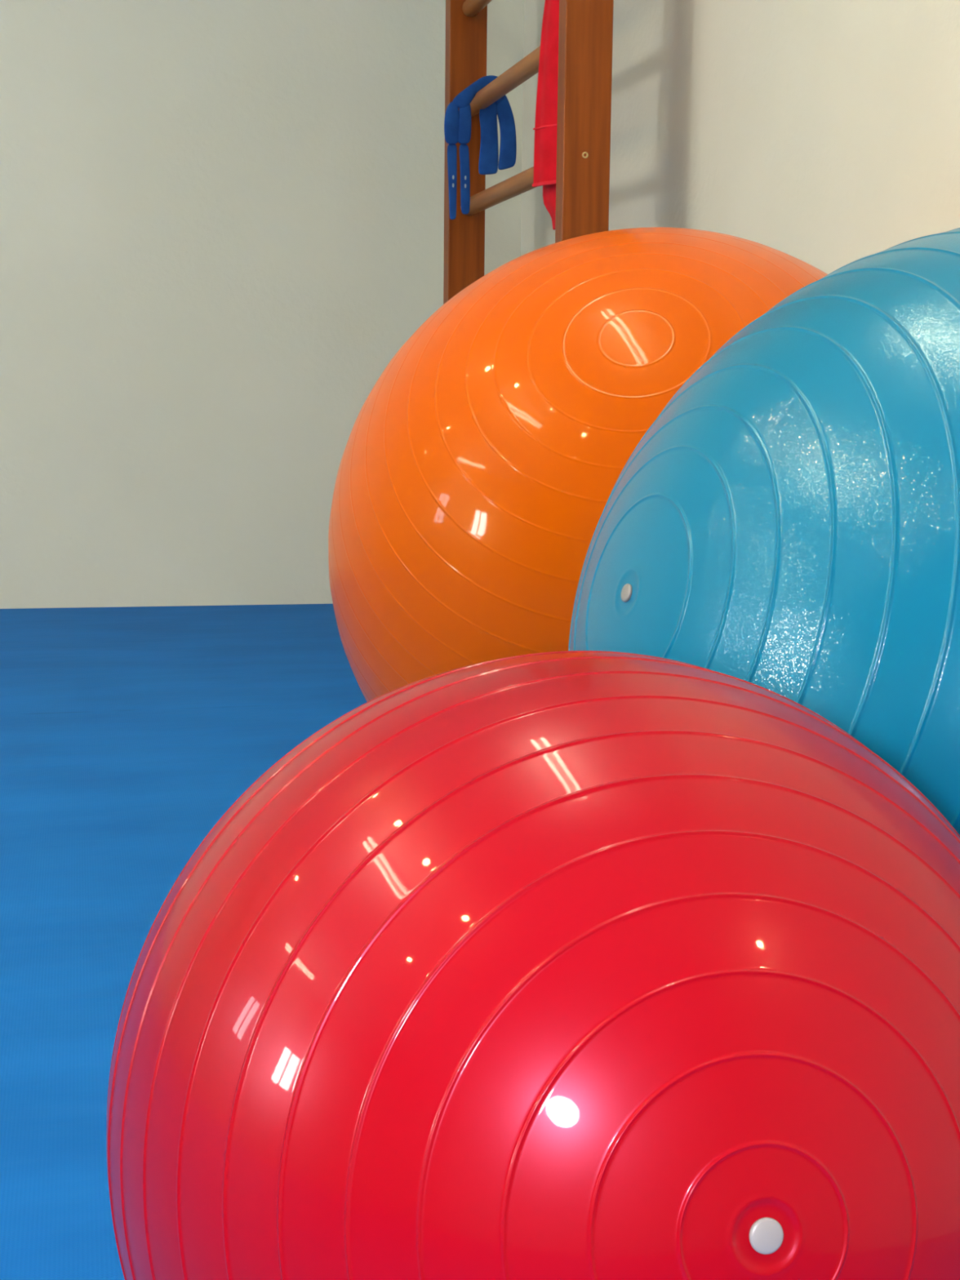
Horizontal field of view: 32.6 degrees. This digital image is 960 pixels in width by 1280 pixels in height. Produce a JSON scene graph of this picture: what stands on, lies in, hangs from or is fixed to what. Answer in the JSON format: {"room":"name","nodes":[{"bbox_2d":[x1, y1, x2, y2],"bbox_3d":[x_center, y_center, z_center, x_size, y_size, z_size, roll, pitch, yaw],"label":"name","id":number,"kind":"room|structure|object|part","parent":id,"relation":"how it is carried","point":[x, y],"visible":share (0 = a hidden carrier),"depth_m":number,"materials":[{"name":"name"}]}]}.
{"room":"physiotherapy gym","nodes":[
{"label":"physiotherapy gym","id":0,"kind":"room"},
{"bbox_2d":[0,603,366,1279],"bbox_3d":[-1.982,0.538,0.844,6.219,0.120,8.000,-1,9,-14],"label":"floor","id":1,"kind":"structure","parent":0,"point":[127,734],"depth_m":2.44,"materials":[{"name":"blue plastic"}]},
{"bbox_2d":[106,650,959,1279],"bbox_3d":[0.054,0.249,0.875,0.498,0.486,0.499,-1,9,-14],"label":"exercise ball","id":2,"kind":"object","parent":1,"relation":"on","point":[567,965],"visible":1,"depth_m":0.68,"materials":[{"name":"red plastic"}]},
{"bbox_2d":[328,226,827,702],"bbox_3d":[0.223,-0.117,2.162,0.842,0.828,0.842,5,9,24],"label":"exercise ball","id":3,"kind":"object","parent":1,"relation":"on","point":[477,474],"visible":0.44,"depth_m":1.85,"materials":[{"name":"orange plastic"}]},
{"bbox_2d":[568,227,959,835],"bbox_3d":[0.460,0.039,1.371,0.774,0.762,0.775,-2,9,-16],"label":"exercise ball","id":4,"kind":"object","parent":1,"relation":"on","point":[787,524],"visible":0.56,"depth_m":1.12,"materials":[{"name":"teal plastic"}]},
{"bbox_2d":[0,0,524,608],"bbox_3d":[-2.840,-1.451,4.171,6.027,2.800,0.120,-1,9,-12],"label":"wall","id":5,"kind":"structure","parent":0,"point":[222,221],"depth_m":4.62,"materials":[{"name":"paint"}]},
{"bbox_2d":[520,0,959,274],"bbox_3d":[1.016,-0.982,1.349,0.120,2.800,8.000,-1,9,-14],"label":"wall","id":6,"kind":"structure","parent":0,"point":[824,135],"depth_m":3.00,"materials":[{"name":"paint"}]},
{"bbox_2d":[443,0,613,304],"bbox_3d":[0.185,-1.218,3.856,0.302,2.500,1.122,-1,9,-14],"label":"wall bars","id":7,"kind":"object","parent":6,"relation":"attached to","point":[585,35],"visible":0.23,"depth_m":3.34,"materials":[{"name":"brown wood"}]},
{"bbox_3d":[-0.040,-1.294,4.342,0.099,2.500,0.060,-1,9,-14],"label":"post","id":8,"kind":"part","parent":7,"relation":"part of","materials":[{"name":"brown wood"}]},
{"bbox_2d":[444,75,516,219],"bbox_3d":[-0.002,-1.253,4.181,0.195,0.359,0.041,-3,9,-21],"label":"strap","id":9,"kind":"object","parent":7,"relation":"hanging from","point":[457,121],"visible":0.89,"depth_m":4.17,"materials":[{"name":"blue fabric"}]},
{"bbox_2d":[532,0,559,230],"bbox_3d":[0.176,-1.193,3.383,0.114,0.675,0.113,-1,9,-14],"label":"towel","id":10,"kind":"object","parent":7,"relation":"hanging from","point":[546,108],"visible":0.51,"depth_m":3.39,"materials":[{"name":"red fabric"}]},
{"bbox_3d":[0.212,-1.137,3.320,0.099,2.500,0.052,-1,9,-14],"label":"post","id":11,"kind":"part","parent":7,"relation":"part of","materials":[{"name":"brown wood"}]}
]}

